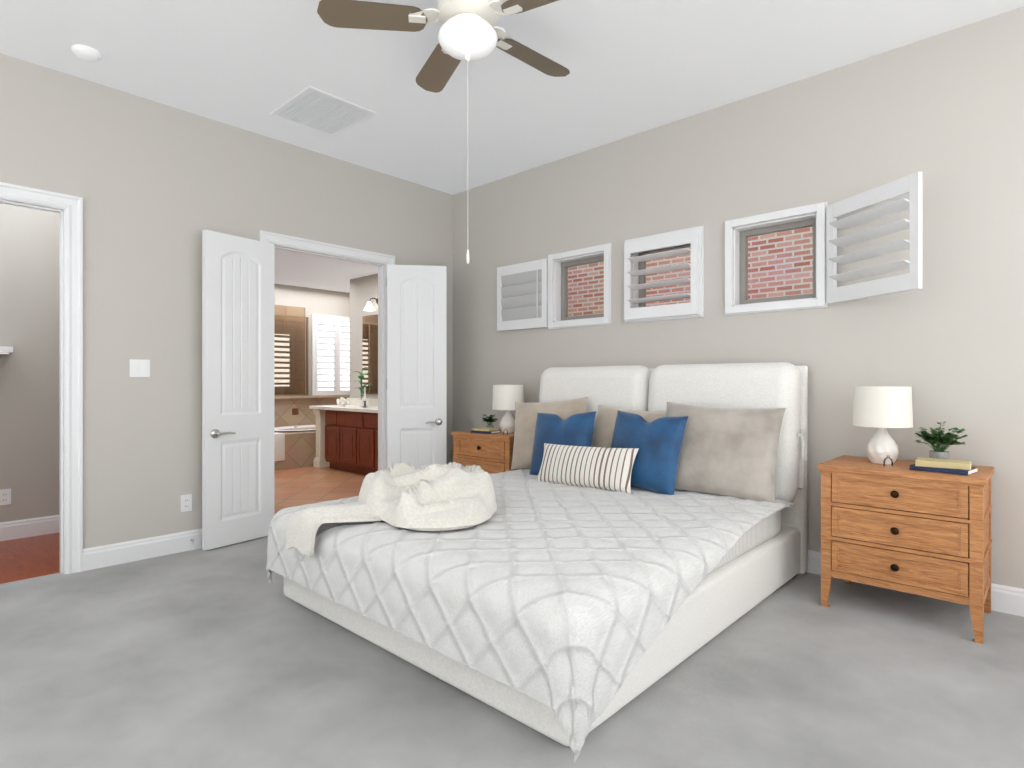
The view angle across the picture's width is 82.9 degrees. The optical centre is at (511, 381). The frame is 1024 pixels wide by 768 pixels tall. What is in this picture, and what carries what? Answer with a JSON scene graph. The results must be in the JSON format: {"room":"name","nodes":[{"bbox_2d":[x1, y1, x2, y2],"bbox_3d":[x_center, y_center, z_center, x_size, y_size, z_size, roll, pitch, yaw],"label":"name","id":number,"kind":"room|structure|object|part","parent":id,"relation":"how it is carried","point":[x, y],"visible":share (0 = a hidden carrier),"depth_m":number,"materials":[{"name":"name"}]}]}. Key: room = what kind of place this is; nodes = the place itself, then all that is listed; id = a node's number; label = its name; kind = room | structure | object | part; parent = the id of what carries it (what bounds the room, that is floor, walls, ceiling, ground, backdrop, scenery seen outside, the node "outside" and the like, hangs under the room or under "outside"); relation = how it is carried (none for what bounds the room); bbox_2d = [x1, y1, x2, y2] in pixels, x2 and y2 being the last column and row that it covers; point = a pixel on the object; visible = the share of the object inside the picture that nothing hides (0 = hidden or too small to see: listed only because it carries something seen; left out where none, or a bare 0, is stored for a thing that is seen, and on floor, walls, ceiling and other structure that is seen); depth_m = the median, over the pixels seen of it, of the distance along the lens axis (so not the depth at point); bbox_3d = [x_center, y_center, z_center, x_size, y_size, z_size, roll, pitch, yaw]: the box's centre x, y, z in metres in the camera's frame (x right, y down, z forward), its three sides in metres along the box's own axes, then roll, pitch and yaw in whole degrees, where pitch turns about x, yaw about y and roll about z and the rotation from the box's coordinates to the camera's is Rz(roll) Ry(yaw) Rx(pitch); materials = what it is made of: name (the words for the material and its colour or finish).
{"room":"bedroom","nodes":[
{"label":"bedroom","id":0,"kind":"room"},
{"bbox_2d":[0,203,58,522],"bbox_3d":[-4.094,-0.160,4.006,0.120,2.660,1.980,0,0,43],"label":"wall","id":1,"kind":"structure","parent":0,"point":[29,364],"depth_m":4.39,"materials":[{"name":"beige paint"}]},
{"bbox_2d":[0,489,10,504],"bbox_3d":[-3.748,0.850,4.285,0.010,0.116,0.070,0,0,43],"label":"outlet","id":2,"kind":"object","parent":1,"relation":"attached to","point":[5,496],"visible":1,"depth_m":4.29,"materials":[{"name":"white plastic"}]},
{"bbox_2d":[0,346,12,354],"bbox_3d":[-3.913,-0.228,3.996,0.160,0.055,0.710,0,0,43],"label":"shelf","id":3,"kind":"object","parent":1,"relation":"attached to","point":[5,350],"visible":1,"depth_m":4.18,"materials":[{"name":"white wood"}]},
{"bbox_2d":[0,515,58,540],"bbox_3d":[-4.085,1.103,3.916,0.016,0.134,1.860,0,0,43],"label":"baseboard","id":4,"kind":"structure","parent":1,"relation":"attached to","point":[17,529],"depth_m":4.37,"materials":[{"name":"white wood"}]},
{"bbox_2d":[0,533,59,583],"bbox_3d":[-3.647,1.200,3.511,1.210,0.060,1.860,0,0,43],"label":"floor","id":5,"kind":"structure","parent":0,"point":[28,557],"depth_m":3.87,"materials":[{"name":"brown wood"}]},
{"bbox_2d":[0,53,452,548],"bbox_3d":[-2.187,-0.355,4.196,0.120,3.050,4.850,0,0,43],"label":"wall","id":6,"kind":"structure","parent":0,"point":[157,187],"depth_m":3.89,"materials":[{"name":"grey paint"}]},
{"bbox_2d":[130,359,149,376],"bbox_3d":[-2.448,-0.090,3.818,0.012,0.116,0.116,0,0,43],"label":"switch plate","id":7,"kind":"object","parent":6,"relation":"attached to","point":[139,368],"visible":1,"depth_m":3.81,"materials":[{"name":"white plastic"}]},
{"bbox_2d":[83,529,201,570],"bbox_3d":[-2.287,1.103,3.989,0.016,0.134,1.094,0,0,43],"label":"baseboard","id":8,"kind":"structure","parent":6,"relation":"attached to","point":[146,548],"depth_m":3.81,"materials":[{"name":"white wood"}]},
{"bbox_2d":[181,494,191,511],"bbox_3d":[-2.259,0.840,4.024,0.010,0.116,0.070,0,0,43],"label":"outlet","id":9,"kind":"object","parent":6,"relation":"attached to","point":[186,502],"visible":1,"depth_m":4.02,"materials":[{"name":"white plastic"}]},
{"bbox_2d":[202,229,273,550],"bbox_3d":[-1.959,0.055,4.203,0.175,2.210,0.531,0,0,43],"label":"door leaf","id":10,"kind":"structure","parent":6,"relation":"in","point":[237,389],"depth_m":4.18,"materials":[{"name":"white wood"}]},
{"bbox_2d":[386,264,445,467],"bbox_3d":[-0.857,0.055,5.238,0.383,2.210,0.432,0,0,43],"label":"door leaf","id":11,"kind":"structure","parent":6,"relation":"in","point":[416,367],"depth_m":5.22,"materials":[{"name":"white wood"}]},
{"bbox_2d":[274,283,349,394],"bbox_3d":[-3.961,-0.160,8.463,0.120,2.660,4.500,0,0,43],"label":"wall","id":12,"kind":"structure","parent":0,"point":[311,301],"depth_m":9.20,"materials":[{"name":"beige paint"}]},
{"bbox_2d":[274,327,294,392],"bbox_3d":[-3.656,-0.330,8.643,0.076,1.000,0.900,0,0,43],"label":"window shutters","id":13,"kind":"object","parent":12,"relation":"attached to","point":[289,356],"depth_m":8.84,"materials":[{"name":"beige wood"}]},
{"bbox_2d":[274,305,304,394],"bbox_3d":[-3.821,-0.475,8.517,0.012,1.390,1.670,0,0,43],"label":"shower wall tile","id":14,"kind":"structure","parent":12,"relation":"attached to","point":[288,310],"depth_m":9.03,"materials":[{"name":"brown tile"}]},
{"bbox_2d":[312,314,349,394],"bbox_3d":[-2.896,-0.415,9.548,0.169,1.330,0.880,0,0,43],"label":"window shutters","id":15,"kind":"object","parent":12,"relation":"attached to","point":[330,355],"visible":0.69,"depth_m":9.49,"materials":[{"name":"white wood"}]},
{"bbox_2d":[274,466,365,514],"bbox_3d":[-2.398,1.200,7.015,4.140,0.060,4.500,0,0,43],"label":"floor","id":16,"kind":"structure","parent":0,"point":[293,487],"depth_m":6.56,"materials":[{"name":"tile"}]},
{"bbox_2d":[274,395,349,469],"bbox_3d":[-2.994,0.690,8.623,1.080,0.960,2.950,0,0,43],"label":"tub deck","id":17,"kind":"object","parent":16,"relation":"on","point":[300,449],"visible":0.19,"depth_m":8.79,"materials":[{"name":"tile"}]},
{"bbox_2d":[274,432,284,461],"bbox_3d":[-3.218,0.868,7.734,0.240,0.365,0.280,0,0,43],"label":"bath towel","id":18,"kind":"object","parent":17,"relation":"on","point":[279,446],"visible":0.42,"depth_m":7.70,"materials":[{"name":"white fabric"}]},
{"bbox_2d":[274,314,307,395],"bbox_3d":[-3.745,-0.401,8.447,0.024,1.219,1.654,0,0,43],"label":"glass frame","id":19,"kind":"object","parent":17,"relation":"on","point":[306,348],"visible":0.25,"depth_m":8.88,"materials":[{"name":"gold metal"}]},
{"bbox_2d":[274,425,315,431],"bbox_3d":[-2.924,0.857,8.729,0.880,0.373,1.700,0,0,43],"label":"bathtub","id":20,"kind":"object","parent":17,"relation":"in","point":[276,429],"visible":0.06,"depth_m":8.58,"materials":[{"name":"white ceramic"}]},
{"bbox_2d":[313,409,329,467],"bbox_3d":[-2.441,0.772,8.111,0.288,0.796,0.579,0,0,43],"label":"post","id":21,"kind":"object","parent":16,"relation":"on","point":[319,460],"visible":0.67,"depth_m":7.93,"materials":[{"name":"beige"}]},
{"bbox_2d":[325,410,336,469],"bbox_3d":[-2.190,0.772,7.878,0.393,0.796,0.580,0,0,43],"label":"base cabinet","id":22,"kind":"object","parent":16,"relation":"on","point":[330,415],"depth_m":7.69,"materials":[{"name":"brown wood"}]},
{"bbox_2d":[337,411,360,473],"bbox_3d":[-1.893,0.772,7.603,0.527,0.796,0.580,0,0,43],"label":"base cabinet","id":23,"kind":"object","parent":16,"relation":"on","point":[351,442],"depth_m":7.40,"materials":[{"name":"brown wood"}]},
{"bbox_2d":[309,398,377,412],"bbox_3d":[-1.607,0.301,7.325,2.720,0.142,0.599,0,0,43],"label":"countertop","id":24,"kind":"structure","parent":23,"relation":"on","point":[371,405],"depth_m":7.81,"materials":[{"name":"white stone"}]},
{"bbox_2d":[336,397,348,405],"bbox_3d":[-2.301,0.265,7.861,0.151,0.124,0.160,0,0,43],"label":"decor","id":25,"kind":"object","parent":24,"relation":"on","point":[341,401],"visible":1,"depth_m":7.82,"materials":[{"name":"white ceramic"}]},
{"bbox_2d":[352,367,373,406],"bbox_3d":[-2.025,0.065,7.828,0.251,0.528,0.264,0,0,43],"label":"plant","id":26,"kind":"object","parent":24,"relation":"on","point":[360,403],"visible":0.92,"depth_m":7.81,"materials":[{"name":"green plant"}]},
{"bbox_2d":[363,387,366,406],"bbox_3d":[-1.908,0.199,7.529,0.070,0.260,0.068,0,0,43],"label":"candlestick","id":27,"kind":"object","parent":24,"relation":"on","point":[364,397],"visible":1,"depth_m":7.52,"materials":[{"name":"silver metal"}]},
{"bbox_2d":[361,412,377,474],"bbox_3d":[-1.464,0.772,7.205,0.758,0.796,0.580,0,0,43],"label":"base cabinet","id":28,"kind":"object","parent":16,"relation":"on","point":[369,421],"depth_m":7.08,"materials":[{"name":"brown wood"}]},
{"bbox_2d":[274,249,377,292],"bbox_3d":[-2.860,-1.540,7.443,5.280,0.100,4.740,0,0,43],"label":"ceiling","id":29,"kind":"structure","parent":0,"point":[305,270],"depth_m":7.82,"materials":[{"name":"white paint"}]},
{"bbox_2d":[350,279,353,397],"bbox_3d":[-1.916,-0.160,8.831,0.120,2.660,1.180,0,0,43],"label":"wall","id":30,"kind":"structure","parent":0,"point":[351,337],"depth_m":8.41,"materials":[{"name":"beige paint"}]},
{"bbox_2d":[354,273,377,398],"bbox_3d":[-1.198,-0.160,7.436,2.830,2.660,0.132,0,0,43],"label":"wall mirror","id":31,"kind":"object","parent":30,"relation":"attached to","point":[365,289],"depth_m":8.13,"materials":[{"name":"beige mirror"}]},
{"bbox_3d":[-1.312,-0.380,7.459,2.170,1.100,0.011,0,0,43],"label":"bathroom mirror","id":32,"kind":"part","parent":31,"relation":"part of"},
{"bbox_2d":[364,298,377,310],"bbox_3d":[-1.902,-1.062,7.861,0.150,0.185,0.225,0,0,43],"label":"sconce","id":33,"kind":"object","parent":31,"relation":"attached to","point":[369,307],"visible":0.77,"depth_m":7.81,"materials":[{"name":"white glass"}]},
{"bbox_2d":[0,536,1023,767],"bbox_3d":[-0.308,1.200,2.354,5.260,0.060,4.700,0,0,43],"label":"floor","id":34,"kind":"structure","parent":0,"point":[229,656],"depth_m":2.21,"materials":[{"name":"grey carpet"}]},
{"bbox_2d":[451,429,523,473],"bbox_3d":[-0.103,0.800,4.946,0.684,0.740,0.528,0,0,43],"label":"nightstand","id":35,"kind":"object","parent":34,"relation":"on","point":[490,453],"visible":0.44,"depth_m":4.74,"materials":[{"name":"brown wood"}]},
{"bbox_2d":[471,427,499,433],"bbox_3d":[-0.222,0.410,4.905,0.206,0.038,0.146,0,0,33],"label":"books","id":36,"kind":"object","parent":35,"relation":"on","point":[484,430],"visible":1,"depth_m":4.86,"materials":[{"name":"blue paper"}]},
{"bbox_2d":[483,414,497,427],"bbox_3d":[-0.195,0.354,5.045,0.150,0.150,0.159,0,0,43],"label":"plant","id":37,"kind":"object","parent":36,"relation":"on","point":[490,419],"visible":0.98,"depth_m":5.01,"materials":[{"name":"green plant"}]},
{"bbox_2d":[492,385,523,432],"bbox_3d":[-0.032,0.227,4.934,0.272,0.405,0.272,0,0,43],"label":"lamp","id":38,"kind":"object","parent":35,"relation":"on","point":[506,397],"visible":0.85,"depth_m":4.83,"materials":[{"name":"white ceramic"}]},
{"bbox_2d":[266,362,807,762],"bbox_3d":[0.241,0.525,3.268,2.119,1.290,2.543,0,0,43],"label":"bed","id":39,"kind":"object","parent":34,"relation":"on","point":[624,537],"visible":1,"depth_m":2.64,"materials":[{"name":"fabric"}]},
{"bbox_2d":[286,461,496,556],"bbox_3d":[-0.466,0.607,2.983,0.993,0.378,1.164,0,0,43],"label":"throw","id":40,"kind":"object","parent":39,"relation":"on","point":[401,508],"depth_m":2.67,"materials":[{"name":"white fabric"}]},
{"bbox_2d":[510,396,588,469],"bbox_3d":[0.273,0.392,4.351,0.640,0.530,0.170,-6,-17,33],"label":"pillow","id":41,"kind":"object","parent":39,"relation":"on","point":[526,413],"depth_m":4.36,"materials":[{"name":"beige fabric"}]},
{"bbox_2d":[529,411,596,480],"bbox_3d":[0.348,0.437,4.050,0.500,0.470,0.160,-4,-18,39],"label":"pillow","id":42,"kind":"object","parent":39,"relation":"on","point":[551,427],"depth_m":4.02,"materials":[{"name":"blue fabric"}]},
{"bbox_2d":[602,410,688,498],"bbox_3d":[0.818,0.431,3.601,0.160,0.490,0.520,21,-13,-41],"label":"pillow","id":43,"kind":"object","parent":39,"relation":"on","point":[660,465],"depth_m":3.47,"materials":[{"name":"blue fabric"}]},
{"bbox_2d":[818,455,993,643],"bbox_3d":[2.018,0.800,2.982,0.684,0.740,0.528,0,0,43],"label":"nightstand","id":44,"kind":"object","parent":34,"relation":"on","point":[900,525],"visible":1,"depth_m":2.79,"materials":[{"name":"brown wood"}]},
{"bbox_2d":[853,386,912,463],"bbox_3d":[1.967,0.227,3.082,0.272,0.405,0.272,0,0,43],"label":"lamp","id":45,"kind":"object","parent":44,"relation":"on","point":[882,409],"visible":0.88,"depth_m":3.00,"materials":[{"name":"white ceramic"}]},
{"bbox_2d":[883,455,892,467],"bbox_3d":[1.899,0.399,2.928,0.042,0.060,0.042,0,0,43],"label":"cloche","id":46,"kind":"object","parent":44,"relation":"on","point":[884,461],"visible":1,"depth_m":2.93,"materials":[{"name":"clear glass"}]},
{"bbox_2d":[910,457,977,474],"bbox_3d":[2.081,0.404,2.799,0.173,0.050,0.241,0,0,-43],"label":"books","id":47,"kind":"object","parent":44,"relation":"on","point":[958,467],"visible":1,"depth_m":2.75,"materials":[{"name":"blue paper"}]},
{"bbox_2d":[914,421,966,458],"bbox_3d":[2.182,0.314,2.954,0.222,0.230,0.230,0,0,43],"label":"plant","id":48,"kind":"object","parent":47,"relation":"on","point":[939,437],"visible":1,"depth_m":2.93,"materials":[{"name":"green plant"}]},
{"bbox_2d":[0,0,1023,194],"bbox_3d":[-0.280,-1.930,2.430,5.320,0.100,4.850,0,0,43],"label":"ceiling","id":49,"kind":"structure","parent":0,"point":[633,67],"depth_m":3.41,"materials":[{"name":"white paint"}]},
{"bbox_2d":[71,44,101,61],"bbox_3d":[-2.418,-1.861,3.300,0.140,0.036,0.140,0,0,43],"label":"smoke detector","id":50,"kind":"object","parent":49,"relation":"attached to","point":[86,53],"visible":1,"depth_m":3.27,"materials":[{"name":"white plastic"}]},
{"bbox_2d":[269,86,375,135],"bbox_3d":[-1.325,-1.875,4.053,0.568,0.008,0.498,0,0,43],"label":"ceiling vent","id":51,"kind":"object","parent":49,"relation":"in","point":[315,109],"visible":1,"depth_m":4.03,"materials":[{"name":"white metal"}]},
{"bbox_2d":[317,0,569,263],"bbox_3d":[-0.169,-1.222,2.807,1.329,1.314,1.303,0,0,43],"label":"ceiling fan","id":52,"kind":"object","parent":49,"relation":"hanging from","point":[469,30],"visible":1,"depth_m":2.73,"materials":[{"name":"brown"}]},
{"bbox_2d":[453,6,1023,588],"bbox_3d":[1.361,-0.355,4.113,5.200,3.050,0.150,0,0,43],"label":"wall","id":53,"kind":"structure","parent":0,"point":[943,112],"depth_m":3.46,"materials":[{"name":"grey paint"}]},
{"bbox_2d":[497,258,547,330],"bbox_3d":[0.082,-0.762,5.154,0.585,0.585,0.033,0,0,43],"label":"window shutter","id":54,"kind":"object","parent":53,"relation":"attached to","point":[522,295],"visible":1,"depth_m":5.13,"materials":[{"name":"white wood"}]},
{"bbox_2d":[548,243,611,328],"bbox_3d":[0.592,-0.770,4.805,0.626,0.636,0.178,0,0,43],"label":"window","id":55,"kind":"structure","parent":53,"relation":"in","point":[558,318],"depth_m":4.84,"materials":[{"name":"white wood"}]},
{"bbox_2d":[625,225,703,322],"bbox_3d":[1.146,-0.770,4.292,0.626,0.636,0.178,0,0,43],"label":"window","id":56,"kind":"structure","parent":53,"relation":"in","point":[641,293],"depth_m":4.27,"materials":[{"name":"white wood"}]},
{"bbox_2d":[624,230,698,319],"bbox_3d":[1.074,-0.762,4.216,0.585,0.585,0.109,0,0,43],"label":"window shutter","id":57,"kind":"object","parent":56,"relation":"attached to","point":[691,237],"visible":1,"depth_m":4.19,"materials":[{"name":"white wood"}]},
{"bbox_2d":[725,202,827,314],"bbox_3d":[1.718,-0.770,3.763,0.626,0.636,0.178,0,0,43],"label":"window","id":58,"kind":"structure","parent":53,"relation":"in","point":[737,301],"depth_m":3.75,"materials":[{"name":"white wood"}]},
{"bbox_2d":[827,172,921,303],"bbox_3d":[1.973,-0.762,3.192,0.106,0.585,0.585,0,0,-15],"label":"window shutter","id":59,"kind":"object","parent":53,"relation":"attached to","point":[911,185],"visible":1,"depth_m":3.14,"materials":[{"name":"white wood"}]},
{"bbox_2d":[807,550,1023,616],"bbox_3d":[1.305,1.103,4.052,5.200,0.134,0.016,0,0,43],"label":"baseboard","id":60,"kind":"structure","parent":53,"relation":"attached to","point":[1007,599],"depth_m":2.95,"materials":[{"name":"white wood"}]},
{"bbox_3d":[5.001,2.270,7.455,18.000,0.200,8.000,0,0,43],"label":"ground","id":61,"kind":"structure","parent":0,"visible":0},
{"bbox_2d":[568,227,812,316],"bbox_3d":[2.813,-1.830,5.093,18.000,8.000,0.240,0,0,43],"label":"brick wall","id":62,"kind":"structure","parent":61,"relation":"on","point":[789,247],"depth_m":5.46,"materials":[{"name":"red brick"}]}
]}

